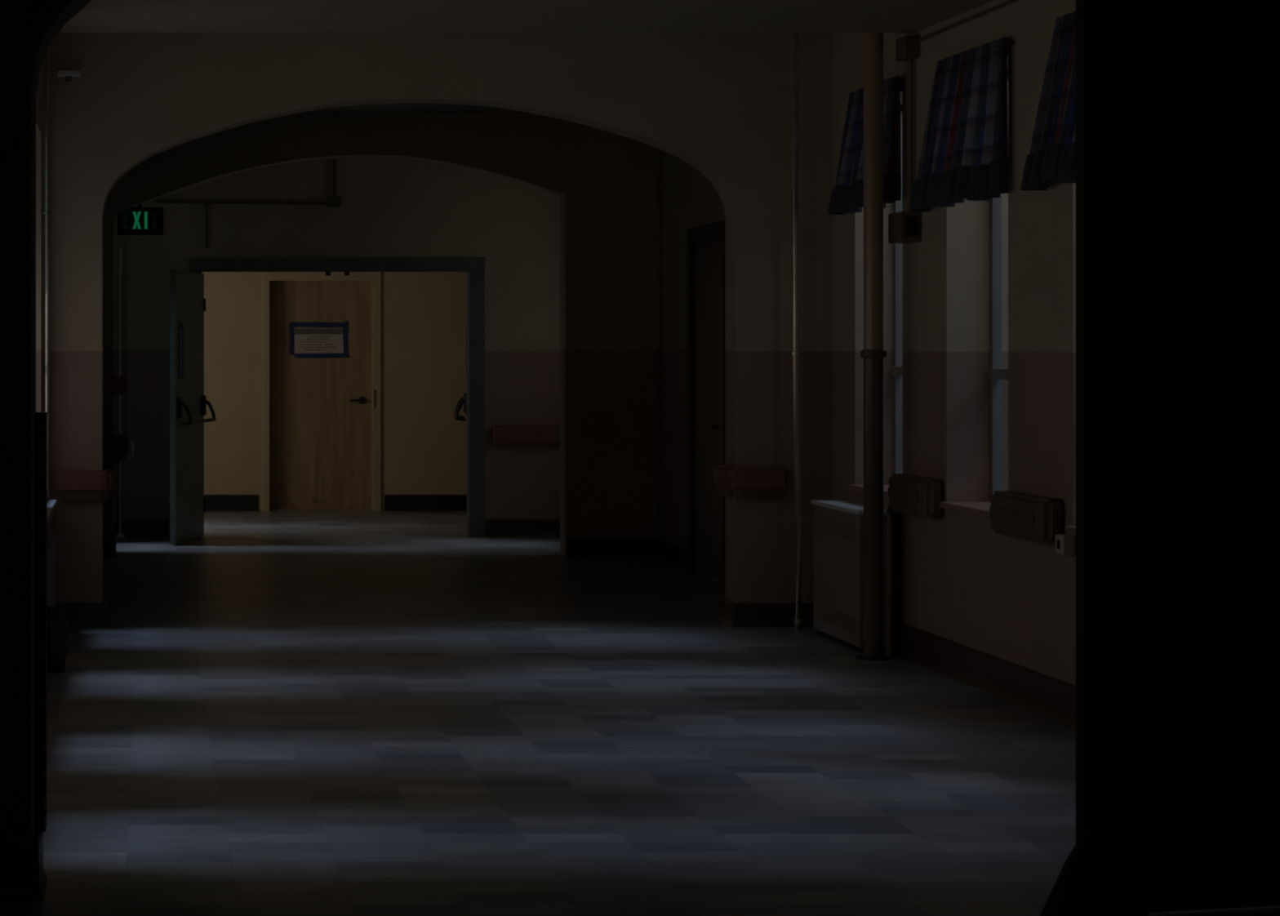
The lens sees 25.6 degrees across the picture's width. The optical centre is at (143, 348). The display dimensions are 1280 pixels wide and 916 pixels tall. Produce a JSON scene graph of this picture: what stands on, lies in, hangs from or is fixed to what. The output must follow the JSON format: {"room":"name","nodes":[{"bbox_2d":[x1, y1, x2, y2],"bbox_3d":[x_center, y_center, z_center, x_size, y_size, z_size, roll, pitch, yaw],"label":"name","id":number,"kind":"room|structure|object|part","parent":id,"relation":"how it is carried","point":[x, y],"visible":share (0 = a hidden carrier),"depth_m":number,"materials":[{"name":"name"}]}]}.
{"room":"hospital interior","nodes":[
{"label":"hospital interior","id":0,"kind":"room"},
{"bbox_2d":[35,63,42,412],"bbox_3d":[-0.700,-0.100,14.850,0.300,3.200,14.200,0,0,0],"label":"wall","id":1,"kind":"structure","parent":0,"point":[39,89],"depth_m":14.62,"materials":[{"name":"paint"}]},
{"bbox_2d":[43,47,51,497],"bbox_3d":[-0.505,-0.460,14.300,0.040,2.480,0.040,0,0,0],"label":"pipe","id":2,"kind":"object","parent":1,"relation":"attached to","point":[46,212],"visible":0.82,"depth_m":14.29,"materials":[{"name":"metal"}]},
{"bbox_2d":[102,426,133,470],"bbox_3d":[-0.309,0.714,19.340,0.481,0.333,0.320,0,0,0],"label":"fountain","id":3,"kind":"object","parent":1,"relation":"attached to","point":[116,447],"visible":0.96,"depth_m":19.18,"materials":[{"name":"brown metal"}]},
{"bbox_3d":[-0.232,0.584,19.340,0.052,0.073,0.016,0,0,0],"label":"spout","id":4,"kind":"part","parent":3,"relation":"part of","materials":[{"name":"metal"}]},
{"bbox_2d":[102,434,128,470],"bbox_3d":[-0.328,0.745,19.340,0.445,0.270,0.320,0,0,0],"label":"basin","id":5,"kind":"object","parent":3,"relation":"in","point":[115,446],"depth_m":19.18,"materials":[{"name":"brown metal"}]},
{"bbox_2d":[0,0,93,844],"bbox_3d":[1.000,-0.100,7.600,11.000,3.200,0.300,0,0,0],"label":"wall","id":6,"kind":"structure","parent":0,"point":[28,28],"depth_m":7.45,"materials":[{"name":"paint"}]},
{"bbox_2d":[0,831,47,902],"bbox_3d":[-2.387,1.425,7.600,4.226,0.150,0.364,0,0,0],"label":"baseboard","id":7,"kind":"structure","parent":6,"relation":"attached to","point":[23,876],"depth_m":7.43,"materials":[{"name":"black rubber"}]},
{"bbox_2d":[34,412,47,831],"bbox_3d":[-0.308,0.765,7.718,0.064,1.170,0.135,0,0,0],"label":"trim","id":8,"kind":"structure","parent":6,"relation":"attached to","point":[40,418],"depth_m":7.65,"materials":[{"name":"plastic"}]},
{"bbox_2d":[1075,0,1279,912],"bbox_3d":[2.894,0.184,7.274,0.876,2.608,0.100,0,0,-13],"label":"door","id":9,"kind":"structure","parent":6,"relation":"in","point":[1178,101],"depth_m":7.24,"materials":[{"name":"plastic"}]},
{"bbox_3d":[2.886,0.115,7.278,0.582,2.130,0.006,0,0,-13],"label":"panel moulding","id":10,"kind":"part","parent":9,"relation":"part of","materials":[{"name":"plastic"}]},
{"bbox_2d":[201,271,466,511],"bbox_3d":[1.750,-0.100,25.440,6.500,3.200,0.220,0,0,0],"label":"wall","id":11,"kind":"structure","parent":0,"point":[424,314],"depth_m":25.33,"materials":[{"name":"beige paint"}]},
{"bbox_2d":[263,271,381,511],"bbox_3d":[1.650,0.393,25.417,1.080,2.215,0.226,0,0,0],"label":"door","id":12,"kind":"structure","parent":11,"relation":"in","point":[322,416],"depth_m":25.48,"materials":[{"name":"beige wood"}]},
{"bbox_2d":[288,320,349,358],"bbox_3d":[1.633,-0.088,25.476,0.565,0.353,0.006,0,0,0],"label":"notice","id":13,"kind":"object","parent":12,"relation":"attached to","point":[304,343],"visible":1,"depth_m":25.48,"materials":[{"name":"paper"}]},
{"bbox_3d":[1.990,0.480,25.445,0.153,0.072,0.070,0,0,0],"label":"handle","id":14,"kind":"part","parent":12,"relation":"part of","materials":[{"name":"brown metal"}]},
{"bbox_3d":[2.134,0.465,25.307,0.018,0.170,0.006,0,0,0],"label":"strike plate","id":15,"kind":"part","parent":12,"relation":"part of","materials":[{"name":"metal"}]},
{"bbox_2d":[204,494,466,511],"bbox_3d":[1.700,1.425,25.316,6.400,0.150,0.028,0,0,0],"label":"baseboard","id":16,"kind":"structure","parent":11,"relation":"attached to","point":[213,502],"depth_m":25.32,"materials":[{"name":"black rubber"}]},
{"bbox_2d":[114,157,559,537],"bbox_3d":[1.580,-0.100,21.895,4.260,3.200,0.110,0,0,0],"label":"wall","id":17,"kind":"structure","parent":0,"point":[390,207],"depth_m":21.84,"materials":[{"name":"paint"}]},
{"bbox_2d":[156,158,341,248],"bbox_3d":[0.835,-1.250,21.814,1.470,0.900,0.048,0,0,0],"label":"conduit","id":18,"kind":"object","parent":17,"relation":"attached to","point":[333,202],"visible":0.94,"depth_m":21.81,"materials":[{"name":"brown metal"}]},
{"bbox_2d":[114,519,559,537],"bbox_3d":[1.580,1.430,21.826,4.260,0.140,0.028,0,0,0],"label":"baseboard","id":19,"kind":"structure","parent":17,"relation":"attached to","point":[495,527],"depth_m":21.82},
{"bbox_2d":[169,257,559,544],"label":"door","id":20,"kind":"structure","parent":17,"relation":"attached to","point":[188,400],"depth_m":21.77,"materials":[{"name":"green paint"}]},
{"bbox_3d":[0.284,0.010,21.007,0.008,0.420,0.150,0,0,13],"label":"vision frame","id":21,"kind":"part","parent":20,"relation":"part of","materials":[{"name":"brown metal"}]},
{"bbox_3d":[2.693,0.010,22.831,0.008,0.420,0.150,0,0,6],"label":"vision frame","id":22,"kind":"part","parent":20,"relation":"part of","materials":[{"name":"brown metal"}]},
{"bbox_3d":[3.065,0.688,21.797,0.590,0.155,0.085,0,0,0],"label":"bumper rail","id":23,"kind":"part","parent":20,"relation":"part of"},
{"bbox_2d":[102,113,657,555],"bbox_3d":[1.580,-0.100,19.875,4.260,3.200,0.250,0,0,0],"label":"wall","id":24,"kind":"structure","parent":0,"point":[606,184],"depth_m":19.75,"materials":[{"name":"paint"}]},
{"bbox_2d":[113,376,126,394],"bbox_3d":[-0.172,0.265,19.855,0.095,0.130,0.130,0,0,0],"label":"fire alarm","id":25,"kind":"object","parent":24,"relation":"attached to","point":[119,382],"visible":1,"depth_m":19.80,"materials":[{"name":"red plastic"}]},
{"bbox_2d":[117,203,163,235],"bbox_3d":[-0.025,-0.943,19.866,0.334,0.235,0.067,0,0,0],"label":"exit sign","id":26,"kind":"object","parent":24,"relation":"attached to","point":[139,220],"visible":1,"depth_m":19.84,"materials":[{"name":"plastic"}]},
{"bbox_2d":[102,536,719,582],"bbox_3d":[1.580,1.435,17.525,4.260,0.130,4.950,0,0,0],"label":"baseboard","id":27,"kind":"structure","parent":24,"relation":"attached to","point":[676,555],"depth_m":19.73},
{"bbox_2d":[300,102,528,113],"bbox_3d":[1.600,-1.760,16.670,6.800,0.120,17.860,0,0,0],"label":"ceiling","id":28,"kind":"structure","parent":0,"point":[414,108],"depth_m":19.47,"materials":[{"name":"paint"}]},
{"bbox_2d":[42,33,831,602],"bbox_3d":[1.580,-0.100,14.910,4.260,3.200,0.280,0,0,0],"label":"wall","id":29,"kind":"structure","parent":0,"point":[718,104],"depth_m":14.77,"materials":[{"name":"paint"}]},
{"bbox_2d":[56,70,80,81],"bbox_3d":[-0.405,-1.470,14.745,0.130,0.060,0.050,0,0,0],"label":"bracket","id":30,"kind":"object","parent":29,"relation":"attached to","point":[68,75],"visible":1,"depth_m":14.72,"materials":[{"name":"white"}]},
{"bbox_3d":[-0.405,-1.482,14.745,0.130,0.035,0.050,0,0,0],"label":"plate","id":31,"kind":"part","parent":30,"relation":"part of","materials":[{"name":"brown metal"}]},
{"bbox_2d":[54,467,115,499],"bbox_3d":[-0.320,0.733,14.873,0.320,0.155,0.395,0,0,0],"label":"rail","id":32,"kind":"object","parent":29,"relation":"attached to","point":[71,484],"visible":1,"depth_m":14.70,"materials":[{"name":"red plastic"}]},
{"bbox_2d":[55,597,813,626],"bbox_3d":[1.580,1.435,14.896,4.260,0.130,0.308,0,0,0],"label":"baseboard","id":33,"kind":"structure","parent":29,"relation":"attached to","point":[81,614],"depth_m":14.76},
{"bbox_2d":[713,464,787,497],"bbox_3d":[3.295,0.718,14.873,0.330,0.165,0.395,0,0,0],"label":"rail","id":34,"kind":"object","parent":29,"relation":"attached to","point":[730,481],"visible":1,"depth_m":14.70,"materials":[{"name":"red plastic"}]},
{"bbox_2d":[59,0,993,32],"bbox_3d":[1.580,-1.610,10.450,4.260,0.180,5.400,0,0,0],"label":"ceiling","id":35,"kind":"structure","parent":0,"point":[98,15],"depth_m":12.41,"materials":[{"name":"paint"}]},
{"bbox_2d":[0,510,1279,915],"bbox_3d":[1.000,1.550,12.050,11.000,0.100,27.100,0,0,0],"label":"floor","id":36,"kind":"structure","parent":0,"point":[273,713],"depth_m":10.09,"materials":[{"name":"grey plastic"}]},
{"bbox_2d":[47,499,57,606],"bbox_3d":[-0.503,1.147,13.684,0.088,0.705,1.480,0,0,0],"label":"radiator cover","id":37,"kind":"object","parent":36,"relation":"on","point":[51,504],"visible":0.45,"depth_m":13.81,"materials":[{"name":"metal"}]},
{"bbox_2d":[47,515,55,548],"bbox_3d":[-0.465,0.915,13.685,0.006,0.092,1.290,0,0,0],"label":"grille","id":38,"kind":"object","parent":37,"relation":"attached to","point":[51,520],"depth_m":13.69,"materials":[{"name":"metal"}]},
{"bbox_2d":[47,605,69,673],"bbox_3d":[-0.447,1.349,12.720,0.198,0.303,0.198,0,0,0],"label":"waste bin","id":39,"kind":"object","parent":36,"relation":"on","point":[57,617],"visible":0.48,"depth_m":12.65,"materials":[{"name":"black plastic"}]},
{"bbox_3d":[-0.447,1.224,12.720,0.198,0.053,0.198,0,0,0],"label":"lid","id":40,"kind":"part","parent":39,"relation":"part of","materials":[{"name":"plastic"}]},
{"bbox_2d":[115,248,125,537],"bbox_3d":[-0.190,0.350,21.760,0.090,2.300,0.090,0,0,0],"label":"pipe","id":41,"kind":"object","parent":36,"relation":"on","point":[120,535],"visible":0.92,"depth_m":21.75,"materials":[{"name":"metal"}]},
{"bbox_2d":[791,33,804,629],"bbox_3d":[3.491,-0.100,14.630,0.069,3.200,0.052,0,0,0],"label":"pipe","id":42,"kind":"object","parent":36,"relation":"on","point":[798,620],"visible":0.96,"depth_m":14.62,"materials":[{"name":"metal"}]},
{"bbox_2d":[810,499,888,653],"bbox_3d":[3.608,1.147,13.929,0.198,0.705,0.950,0,0,0],"label":"radiator cover","id":43,"kind":"object","parent":36,"relation":"on","point":[838,524],"visible":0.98,"depth_m":13.83,"materials":[{"name":"metal"}]},
{"bbox_2d":[817,515,854,542],"bbox_3d":[3.520,0.915,13.930,0.006,0.092,0.760,0,0,0],"label":"grille","id":44,"kind":"object","parent":43,"relation":"attached to","point":[830,528],"depth_m":13.92,"materials":[{"name":"metal"}]},
{"bbox_2d":[817,602,854,635],"bbox_3d":[3.520,1.370,13.930,0.006,0.092,0.760,0,0,0],"label":"grille","id":45,"kind":"object","parent":43,"relation":"attached to","point":[833,618],"depth_m":13.91,"materials":[{"name":"paint"}]},
{"bbox_2d":[855,33,891,660],"bbox_3d":[3.531,-0.100,13.250,0.170,3.200,0.170,0,0,0],"label":"pipe","id":46,"kind":"object","parent":36,"relation":"on","point":[873,353],"visible":1,"depth_m":13.21,"materials":[{"name":"brown plastic"}]},
{"bbox_2d":[657,0,1075,684],"bbox_3d":[3.860,-0.100,14.795,0.300,3.200,14.090,0,0,0],"label":"wall","id":47,"kind":"structure","parent":0,"point":[1011,599],"depth_m":12.65,"materials":[{"name":"paint"}]},
{"bbox_2d":[58,32,915,33],"bbox_3d":[1.580,-1.532,13.158,4.260,0.027,0.015,0,0,0],"label":"trim","id":48,"kind":"structure","parent":47,"relation":"attached to","point":[59,33],"depth_m":13.16,"materials":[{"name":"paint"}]},
{"bbox_2d":[686,220,724,586],"bbox_3d":[3.670,0.345,17.885,0.081,2.310,1.170,0,0,0],"label":"door","id":49,"kind":"structure","parent":47,"relation":"in","point":[705,244],"depth_m":17.96,"materials":[{"name":"dark brown wood"},{"name":"metal"}]},
{"bbox_3d":[3.659,0.500,17.554,0.061,0.024,0.132,0,0,0],"label":"handle","id":50,"kind":"part","parent":49,"relation":"part of","materials":[{"name":"metal"}]},
{"bbox_2d":[827,75,906,214],"bbox_3d":[3.643,-1.014,13.873,0.134,0.633,1.155,0,0,0],"label":"curtain","id":51,"kind":"object","parent":47,"relation":"hanging from","point":[847,194],"visible":0.67,"depth_m":13.83,"materials":[{"name":"blue fabric"}]},
{"bbox_3d":[3.688,-1.300,13.758,0.044,0.024,0.925,0,0,0],"label":"rod","id":52,"kind":"part","parent":51,"relation":"part of","materials":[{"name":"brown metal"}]},
{"bbox_2d":[848,104,902,497],"bbox_3d":[3.815,-0.263,13.835,0.280,1.995,0.890,0,0,0],"label":"window","id":53,"kind":"structure","parent":47,"relation":"in","point":[897,367],"depth_m":14.25,"materials":[{"name":"paint"}]},
{"bbox_3d":[3.800,0.721,13.835,0.250,0.028,0.886,0,0,0],"label":"sill","id":54,"kind":"part","parent":53,"relation":"part of","materials":[{"name":"brown wood"}]},
{"bbox_3d":[3.920,0.115,13.835,0.050,0.050,0.826,0,0,0],"label":"meeting rail","id":55,"kind":"part","parent":53,"relation":"part of","materials":[{"name":"paint"}]},
{"bbox_3d":[3.934,-0.263,13.835,0.042,1.995,0.890,0,0,0],"label":"frame","id":56,"kind":"part","parent":53,"relation":"part of","materials":[{"name":"paint"}]},
{"bbox_2d":[888,211,920,243],"bbox_3d":[3.660,-0.583,13.166,0.100,0.145,0.228,0,0,0],"label":"wall speaker","id":57,"kind":"object","parent":47,"relation":"attached to","point":[904,227],"visible":0.98,"depth_m":13.06,"materials":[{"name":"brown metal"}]},
{"bbox_2d":[906,216,918,236],"bbox_3d":[3.664,-0.583,13.056,0.058,0.095,0.009,0,0,0],"label":"grille","id":58,"kind":"object","parent":57,"relation":"attached to","point":[912,222],"depth_m":13.05,"materials":[{"name":"plastic"}]},
{"bbox_2d":[888,473,943,518],"bbox_3d":[3.654,0.695,12.990,0.112,0.180,0.620,0,0,0],"label":"rail","id":59,"kind":"object","parent":47,"relation":"attached to","point":[921,496],"visible":1,"depth_m":12.79,"materials":[{"name":"brown plastic"}]},
{"bbox_2d":[895,0,1019,203],"bbox_3d":[3.672,-1.097,10.720,0.075,0.795,5.040,0,0,0],"label":"conduit","id":60,"kind":"object","parent":47,"relation":"attached to","point":[907,47],"visible":0.98,"depth_m":13.11,"materials":[{"name":"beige metal"}]},
{"bbox_2d":[908,37,1013,212],"bbox_3d":[3.642,-0.987,12.268,0.135,0.688,1.245,0,0,0],"label":"curtain","id":61,"kind":"object","parent":47,"relation":"hanging from","point":[964,152],"visible":1,"depth_m":12.09,"materials":[{"name":"blue fabric"}]},
{"bbox_3d":[3.688,-1.300,12.152,0.044,0.024,1.015,0,0,0],"label":"rod","id":62,"kind":"part","parent":61,"relation":"part of","materials":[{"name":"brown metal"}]},
{"bbox_2d":[939,71,1008,517],"bbox_3d":[3.815,-0.263,12.200,0.280,1.995,0.900,0,0,0],"label":"window","id":63,"kind":"structure","parent":47,"relation":"in","point":[997,373],"depth_m":12.62,"materials":[{"name":"paint"}]},
{"bbox_3d":[3.800,0.721,12.200,0.250,0.028,0.896,0,0,0],"label":"sill","id":64,"kind":"part","parent":63,"relation":"part of","materials":[{"name":"brown wood"}]},
{"bbox_3d":[3.920,0.115,12.200,0.050,0.050,0.836,0,0,0],"label":"meeting rail","id":65,"kind":"part","parent":63,"relation":"part of","materials":[{"name":"paint"}]},
{"bbox_3d":[3.934,-0.263,12.200,0.042,1.995,0.900,0,0,0],"label":"frame","id":66,"kind":"part","parent":63,"relation":"part of","materials":[{"name":"paint"}]},
{"bbox_2d":[898,622,1075,728],"bbox_3d":[3.696,1.420,11.265,0.028,0.160,7.010,0,0,0],"label":"baseboard","id":67,"kind":"structure","parent":47,"relation":"attached to","point":[1051,697],"depth_m":11.90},
{"bbox_2d":[989,490,1063,543],"bbox_3d":[3.654,0.695,11.365,0.112,0.180,0.690,0,0,0],"label":"rail","id":68,"kind":"object","parent":47,"relation":"attached to","point":[1024,516],"visible":0.98,"depth_m":11.19,"materials":[{"name":"brown plastic"}]},
{"bbox_2d":[1020,11,1075,191],"bbox_3d":[3.644,-0.989,10.654,0.133,0.683,1.198,0,0,0],"label":"curtain","id":69,"kind":"object","parent":47,"relation":"hanging from","point":[1051,157],"visible":0.36,"depth_m":10.90,"materials":[{"name":"blue fabric"}]},
{"bbox_2d":[1055,533,1075,554],"bbox_3d":[3.683,0.782,10.950,0.053,0.075,0.100,0,0,0],"label":"outlet box","id":70,"kind":"object","parent":47,"relation":"attached to","point":[1064,544],"visible":1,"depth_m":10.90,"materials":[{"name":"plastic"}]},
{"bbox_2d":[1057,539,1060,549],"bbox_3d":[3.659,0.782,10.950,0.004,0.035,0.030,0,0,0],"label":"socket","id":71,"kind":"object","parent":70,"relation":"attached to","point":[1058,540],"depth_m":10.95,"materials":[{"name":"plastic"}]},
{"bbox_2d":[1065,525,1075,534],"bbox_3d":[3.815,-0.263,10.485,0.280,1.995,0.890,0,0,0],"label":"window","id":72,"kind":"structure","parent":47,"relation":"in","point":[1068,529],"depth_m":10.86,"materials":[{"name":"paint"}]}
]}

